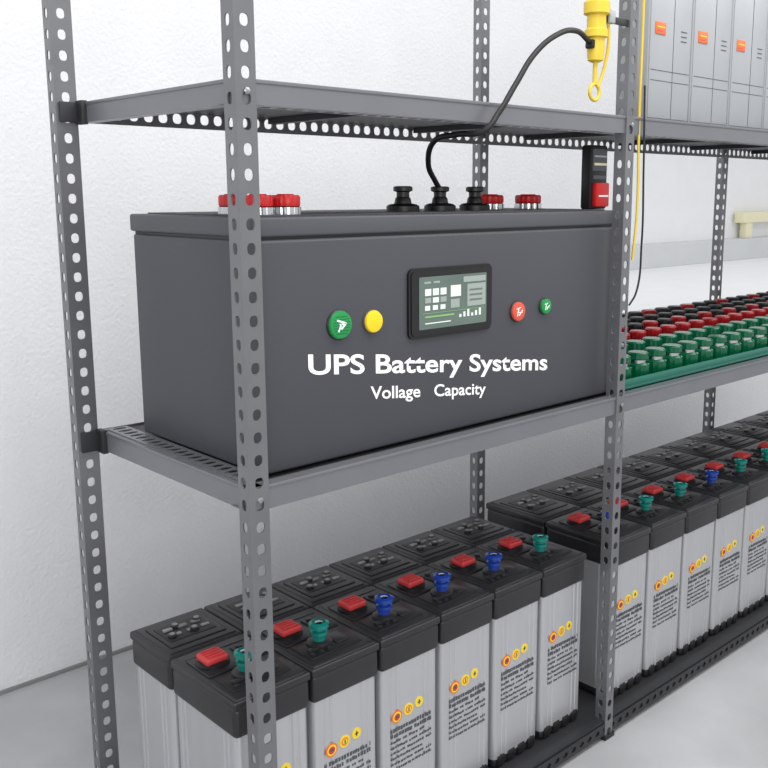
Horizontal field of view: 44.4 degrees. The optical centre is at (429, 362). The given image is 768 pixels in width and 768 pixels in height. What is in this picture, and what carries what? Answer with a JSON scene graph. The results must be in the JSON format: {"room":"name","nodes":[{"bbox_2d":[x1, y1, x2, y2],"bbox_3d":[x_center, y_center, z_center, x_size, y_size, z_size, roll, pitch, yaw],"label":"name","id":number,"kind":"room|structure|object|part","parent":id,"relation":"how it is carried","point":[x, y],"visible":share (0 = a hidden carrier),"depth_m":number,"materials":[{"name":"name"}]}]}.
{"room":"electrical room","nodes":[
{"label":"electrical room","id":0,"kind":"room"},
{"bbox_2d":[0,0,618,690],"bbox_3d":[-2.033,-0.591,1.825,8.000,3.400,0.150,-10,14,-43],"label":"wall","id":1,"kind":"structure","parent":0,"point":[173,548],"depth_m":3.00,"materials":[{"name":"white paint"}]},
{"bbox_2d":[0,644,132,694],"bbox_3d":[-1.978,1.088,2.066,8.000,0.010,0.010,-10,14,-43],"label":"baseboard","id":2,"kind":"structure","parent":1,"relation":"attached to","point":[67,669],"depth_m":2.86,"materials":[{"name":"grey"}]},
{"bbox_2d":[0,627,767,767],"bbox_3d":[2.223,0.641,4.879,20.000,0.100,11.000,-10,14,-43],"label":"floor","id":3,"kind":"structure","parent":0,"point":[718,717],"depth_m":2.60,"materials":[{"name":"concrete"}]},
{"bbox_2d":[41,0,767,767],"bbox_3d":[0.982,-0.284,3.233,4.293,2.300,0.635,-10,14,-43],"label":"storage rack","id":4,"kind":"object","parent":3,"relation":"on","point":[249,488],"visible":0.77,"depth_m":2.01,"materials":[{"name":"grey metal"}]},
{"bbox_3d":[-0.746,-0.062,1.992,0.045,2.300,0.031,-10,14,-43],"label":"post","id":5,"kind":"part","parent":4,"relation":"part of","materials":[{"name":"grey metal"}]},
{"bbox_2d":[130,608,241,767],"bbox_3d":[-0.523,0.795,2.053,0.176,0.480,0.170,-10,14,-43],"label":"battery","id":6,"kind":"object","parent":4,"relation":"on","point":[155,645],"visible":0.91,"depth_m":1.98,"materials":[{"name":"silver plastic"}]},
{"bbox_2d":[170,633,309,767],"bbox_3d":[-0.379,0.803,1.902,0.176,0.518,0.238,-10,14,-43],"label":"battery","id":7,"kind":"object","parent":4,"relation":"on","point":[210,681],"visible":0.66,"depth_m":1.82,"materials":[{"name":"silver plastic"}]},
{"bbox_3d":[-0.308,0.008,1.605,0.039,2.300,0.035,-10,14,-43],"label":"post","id":8,"kind":"part","parent":4,"relation":"part of","materials":[{"name":"grey metal"}]},
{"bbox_2d":[204,587,309,632],"bbox_3d":[-0.394,0.774,2.175,0.176,0.480,0.170,-10,14,-43],"label":"battery","id":9,"kind":"object","parent":4,"relation":"on","point":[230,610],"visible":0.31,"depth_m":2.12,"materials":[{"name":"black plastic"}]},
{"bbox_2d":[248,608,378,767],"bbox_3d":[-0.250,0.781,2.024,0.176,0.518,0.238,-10,14,-43],"label":"battery","id":10,"kind":"object","parent":4,"relation":"on","point":[341,661],"visible":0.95,"depth_m":1.93,"materials":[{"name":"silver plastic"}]},
{"bbox_2d":[272,565,368,608],"bbox_3d":[-0.266,0.752,2.297,0.176,0.480,0.170,-10,14,-43],"label":"battery","id":11,"kind":"object","parent":4,"relation":"on","point":[321,585],"visible":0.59,"depth_m":2.24,"materials":[{"name":"black plastic"}]},
{"bbox_2d":[130,186,619,473],"bbox_3d":[-0.065,-0.145,2.170,1.089,0.517,0.464,-10,14,-43],"label":"battery","id":12,"kind":"object","parent":4,"relation":"on","point":[402,321],"visible":0.91,"depth_m":1.88,"materials":[{"name":"black plastic"}]},
{"bbox_3d":[-0.070,-0.325,2.143,1.089,0.045,0.450,-10,14,-43],"label":"lid","id":13,"kind":"part","parent":12,"relation":"part of","materials":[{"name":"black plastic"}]},
{"bbox_3d":[0.044,-0.131,1.961,0.245,0.143,0.012,-10,14,-43],"label":"display panel","id":14,"kind":"part","parent":12,"relation":"part of","materials":[{"name":"black plastic"}]},
{"bbox_2d":[425,27,590,186],"bbox_3d":[0.171,-0.557,2.074,0.408,0.353,0.234,-10,14,-43],"label":"power cable","id":15,"kind":"object","parent":12,"relation":"attached to","point":[490,125],"visible":1,"depth_m":1.94,"materials":[{"name":"black rubber"}]},
{"bbox_2d":[581,145,608,208],"bbox_3d":[0.412,-0.461,2.331,0.070,0.155,0.043,-10,14,-43],"label":"meter","id":16,"kind":"object","parent":12,"relation":"on","point":[594,187],"visible":0.99,"depth_m":2.31,"materials":[{"name":"black plastic"}]},
{"bbox_2d":[329,547,422,585],"bbox_3d":[-0.137,0.730,2.419,0.176,0.480,0.170,-10,14,-43],"label":"battery","id":17,"kind":"object","parent":4,"relation":"on","point":[377,565],"visible":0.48,"depth_m":2.36,"materials":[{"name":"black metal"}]},
{"bbox_2d":[313,586,439,767],"bbox_3d":[-0.121,0.759,2.146,0.176,0.518,0.238,-10,14,-43],"label":"battery","id":18,"kind":"object","parent":4,"relation":"on","point":[406,634],"visible":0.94,"depth_m":2.06,"materials":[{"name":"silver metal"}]},
{"bbox_2d":[59,79,767,153],"bbox_3d":[0.994,-0.725,3.141,4.270,0.055,0.601,-10,14,-43],"label":"shelf","id":19,"kind":"object","parent":4,"relation":"attached to","point":[277,102],"depth_m":2.01,"materials":[{"name":"grey metal"}]},
{"bbox_2d":[81,355,767,510],"bbox_3d":[0.994,-0.049,3.262,4.270,0.059,0.601,-10,14,-43],"label":"shelf","id":20,"kind":"object","parent":4,"relation":"attached to","point":[212,476],"depth_m":1.94,"materials":[{"name":"grey metal"}]},
{"bbox_2d":[382,531,471,565],"bbox_3d":[-0.008,0.708,2.541,0.176,0.480,0.170,-10,14,-43],"label":"battery","id":21,"kind":"object","parent":4,"relation":"on","point":[425,548],"visible":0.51,"depth_m":2.48,"materials":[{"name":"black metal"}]},
{"bbox_2d":[373,566,493,767],"bbox_3d":[0.007,0.738,2.268,0.176,0.518,0.238,-10,14,-43],"label":"battery","id":22,"kind":"object","parent":4,"relation":"on","point":[464,609],"visible":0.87,"depth_m":2.18,"materials":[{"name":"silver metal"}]},
{"bbox_2d":[430,516,515,547],"bbox_3d":[0.120,0.686,2.663,0.176,0.480,0.170,-10,14,-43],"label":"battery","id":23,"kind":"object","parent":4,"relation":"on","point":[473,531],"visible":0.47,"depth_m":2.60,"materials":[{"name":"black plastic"}]},
{"bbox_3d":[0.149,-0.214,2.844,0.035,2.300,0.031,-10,14,-43],"label":"post","id":24,"kind":"part","parent":4,"relation":"part of","materials":[{"name":"grey metal"}]},
{"bbox_2d":[427,548,542,766],"bbox_3d":[0.136,0.716,2.391,0.176,0.518,0.238,-10,14,-43],"label":"battery","id":25,"kind":"object","parent":4,"relation":"on","point":[516,588],"visible":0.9,"depth_m":2.31,"materials":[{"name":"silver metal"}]},
{"bbox_2d":[476,531,585,737],"bbox_3d":[0.265,0.694,2.513,0.176,0.518,0.238,-10,14,-43],"label":"battery","id":26,"kind":"object","parent":4,"relation":"on","point":[562,567],"visible":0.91,"depth_m":2.43,"materials":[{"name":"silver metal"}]},
{"bbox_2d":[486,491,580,535],"bbox_3d":[0.312,0.648,2.875,0.183,0.480,0.225,-10,14,-43],"label":"battery","id":27,"kind":"object","parent":4,"relation":"on","point":[526,512],"visible":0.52,"depth_m":2.79,"materials":[{"name":"black plastic"}]},
{"bbox_2d":[526,479,608,508],"bbox_3d":[0.447,0.626,3.003,0.183,0.480,0.225,-10,14,-43],"label":"battery","id":28,"kind":"object","parent":4,"relation":"on","point":[578,494],"visible":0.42,"depth_m":2.94,"materials":[{"name":"black plastic"}]},
{"bbox_2d":[545,508,650,697],"bbox_3d":[0.477,0.660,2.703,0.183,0.518,0.238,-10,14,-43],"label":"battery","id":29,"kind":"object","parent":4,"relation":"on","point":[579,530],"visible":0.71,"depth_m":2.63,"materials":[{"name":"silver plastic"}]},
{"bbox_2d":[583,0,628,101],"bbox_3d":[0.410,-0.742,2.179,0.144,0.270,0.060,-10,14,-43],"label":"connector","id":30,"kind":"object","parent":4,"relation":"on","point":[599,14],"visible":0.99,"depth_m":2.14,"materials":[{"name":"yellow plastic"}]},
{"bbox_2d":[563,467,650,493],"bbox_3d":[0.582,0.603,3.130,0.183,0.480,0.225,-10,14,-43],"label":"battery","id":31,"kind":"object","parent":4,"relation":"on","point":[593,477],"visible":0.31,"depth_m":3.07,"materials":[{"name":"black plastic"}]},
{"bbox_3d":[0.469,-0.124,2.341,0.033,2.300,0.033,-10,14,-43],"label":"post","id":32,"kind":"part","parent":4,"relation":"part of","materials":[{"name":"grey metal"}]},
{"bbox_2d":[488,600,767,767],"bbox_3d":[1.009,0.815,3.432,4.226,0.043,0.582,-10,14,-43],"label":"shelf","id":33,"kind":"object","parent":4,"relation":"attached to","point":[590,725],"depth_m":2.64,"materials":[{"name":"metal"}]},
{"bbox_2d":[586,495,686,675],"bbox_3d":[0.612,0.637,2.831,0.183,0.518,0.238,-10,14,-43],"label":"battery","id":34,"kind":"object","parent":4,"relation":"on","point":[667,524],"visible":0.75,"depth_m":2.74,"materials":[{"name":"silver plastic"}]},
{"bbox_2d":[628,85,645,305],"bbox_3d":[0.511,-0.406,2.303,0.047,0.532,0.008,-10,14,-43],"label":"hanging wire","id":35,"kind":"object","parent":4,"relation":"hanging from","point":[644,102],"visible":1,"depth_m":2.31,"materials":[{"name":"black rubber"}]},
{"bbox_2d":[631,0,644,259],"bbox_3d":[0.507,-0.709,2.262,0.016,0.920,0.013,-3,11,-18],"label":"tube","id":36,"kind":"object","parent":4,"relation":"attached to","point":[643,1],"visible":1,"depth_m":2.29,"materials":[{"name":"yellow plastic"}]},
{"bbox_2d":[597,457,681,481],"bbox_3d":[0.716,0.580,3.258,0.183,0.480,0.225,-10,14,-43],"label":"battery","id":37,"kind":"object","parent":4,"relation":"on","point":[638,468],"visible":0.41,"depth_m":3.18,"materials":[{"name":"black plastic"}]},
{"bbox_2d":[619,0,692,121],"bbox_3d":[0.588,-0.861,2.431,0.199,0.468,0.091,-10,14,-43],"label":"module","id":38,"kind":"object","parent":4,"relation":"on","point":[667,23],"visible":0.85,"depth_m":2.40,"materials":[{"name":"grey metal"}]},
{"bbox_2d":[628,447,709,470],"bbox_3d":[0.851,0.557,3.386,0.183,0.480,0.225,-10,14,-43],"label":"battery","id":39,"kind":"object","parent":4,"relation":"on","point":[666,457],"visible":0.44,"depth_m":3.32,"materials":[{"name":"black plastic"}]},
{"bbox_2d":[621,481,718,653],"bbox_3d":[0.746,0.614,2.959,0.183,0.518,0.238,-10,14,-43],"label":"battery","id":40,"kind":"object","parent":4,"relation":"on","point":[701,509],"visible":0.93,"depth_m":2.87,"materials":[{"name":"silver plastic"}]},
{"bbox_2d":[620,347,767,390],"bbox_3d":[1.375,-0.154,3.621,2.945,0.028,0.525,-10,14,-43],"label":"tray","id":41,"kind":"object","parent":4,"relation":"on","point":[651,378],"visible":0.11,"depth_m":2.67,"materials":[{"name":"green plastic"}]},
{"bbox_2d":[620,291,767,380],"bbox_3d":[1.363,-0.192,3.595,2.866,0.090,0.487,-10,14,-43],"label":"jars","id":42,"kind":"object","parent":41,"relation":"on","point":[659,339],"visible":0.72,"depth_m":2.92,"materials":[{"name":"green plastic"}]},
{"bbox_2d":[658,438,735,459],"bbox_3d":[0.985,0.534,3.514,0.183,0.480,0.225,-10,14,-43],"label":"battery","id":43,"kind":"object","parent":4,"relation":"on","point":[687,446],"visible":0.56,"depth_m":3.44,"materials":[{"name":"black plastic"}]},
{"bbox_2d":[655,469,748,634],"bbox_3d":[0.881,0.591,3.086,0.183,0.518,0.238,-10,14,-43],"label":"battery","id":44,"kind":"object","parent":4,"relation":"on","point":[728,525],"visible":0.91,"depth_m":3.00,"materials":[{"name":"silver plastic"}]},
{"bbox_2d":[687,0,732,125],"bbox_3d":[0.736,-0.886,2.571,0.199,0.468,0.091,-10,14,-43],"label":"module","id":45,"kind":"object","parent":4,"relation":"on","point":[711,19],"visible":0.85,"depth_m":2.54,"materials":[{"name":"grey metal"}]},
{"bbox_3d":[1.161,-0.386,3.805,0.037,2.300,0.031,-10,14,-43],"label":"post","id":46,"kind":"part","parent":4,"relation":"part of","materials":[{"name":"grey metal"}]},
{"bbox_2d":[685,430,760,450],"bbox_3d":[1.120,0.511,3.641,0.183,0.480,0.225,-10,14,-43],"label":"battery","id":47,"kind":"object","parent":4,"relation":"on","point":[736,442],"visible":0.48,"depth_m":3.57,"materials":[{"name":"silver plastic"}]},
{"bbox_2d":[686,458,767,616],"bbox_3d":[1.016,0.569,3.214,0.183,0.518,0.238,-10,14,-43],"label":"battery","id":48,"kind":"object","parent":4,"relation":"on","point":[754,551],"visible":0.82,"depth_m":3.12,"materials":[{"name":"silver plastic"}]},
{"bbox_2d":[710,422,767,440],"bbox_3d":[1.255,0.489,3.769,0.183,0.480,0.225,-10,14,-43],"label":"battery","id":49,"kind":"object","parent":4,"relation":"on","point":[733,428],"visible":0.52,"depth_m":3.70,"materials":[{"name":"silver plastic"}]},
{"bbox_2d":[714,448,767,599],"bbox_3d":[1.150,0.546,3.342,0.183,0.518,0.238,-10,14,-43],"label":"battery","id":50,"kind":"object","parent":4,"relation":"on","point":[758,461],"visible":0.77,"depth_m":3.27,"materials":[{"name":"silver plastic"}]},
{"bbox_2d":[725,0,767,128],"bbox_3d":[0.884,-0.911,2.711,0.199,0.468,0.091,-10,14,-43],"label":"module","id":51,"kind":"object","parent":4,"relation":"on","point":[749,17],"visible":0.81,"depth_m":2.68,"materials":[{"name":"grey metal"}]},
{"bbox_2d":[734,415,767,428],"bbox_3d":[1.389,0.466,3.897,0.183,0.480,0.225,-10,14,-43],"label":"battery","id":52,"kind":"object","parent":4,"relation":"on","point":[754,420],"visible":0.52,"depth_m":3.86,"materials":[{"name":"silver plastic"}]},
{"bbox_2d":[740,441,767,453],"bbox_3d":[1.285,0.523,3.470,0.183,0.518,0.238,-10,14,-43],"label":"battery","id":53,"kind":"object","parent":4,"relation":"on","point":[757,447],"visible":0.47,"depth_m":3.43,"materials":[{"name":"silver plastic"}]},
{"bbox_2d":[755,410,767,416],"bbox_3d":[1.524,0.443,4.025,0.183,0.480,0.225,-10,14,-43],"label":"battery","id":54,"kind":"object","parent":4,"relation":"on","point":[765,413],"visible":0.18,"depth_m":4.00,"materials":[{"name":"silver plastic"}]},
{"bbox_2d":[761,18,767,129],"bbox_3d":[1.031,-0.936,2.851,0.199,0.468,0.091,-10,14,-43],"label":"module","id":55,"kind":"object","parent":4,"relation":"on","point":[764,119],"visible":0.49,"depth_m":2.78,"materials":[{"name":"grey metal"}]},
{"bbox_2d":[608,257,767,458],"bbox_3d":[4.257,-0.589,9.029,10.900,0.860,1.630,-10,14,-43],"label":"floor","id":56,"kind":"structure","parent":0,"point":[651,426],"depth_m":5.61,"materials":[{"name":"white paint"}]},
{"bbox_2d":[616,145,767,244],"bbox_3d":[3.639,-1.952,9.436,11.100,3.400,0.150,-10,14,-43],"label":"wall","id":57,"kind":"structure","parent":0,"point":[679,190],"depth_m":8.04,"materials":[{"name":"white paint"}]},
{"bbox_2d":[624,236,767,269],"bbox_3d":[3.733,-1.201,9.472,10.900,0.190,0.120,-10,14,-43],"label":"trim","id":58,"kind":"structure","parent":57,"relation":"attached to","point":[665,254],"depth_m":7.95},
{"bbox_2d":[734,211,767,237],"bbox_3d":[3.686,-1.401,9.376,2.450,0.234,0.090,-10,14,-43],"label":"rail","id":59,"kind":"object","parent":58,"relation":"on","point":[746,220],"visible":1,"depth_m":8.61,"materials":[{"name":"beige plastic"}]}
]}

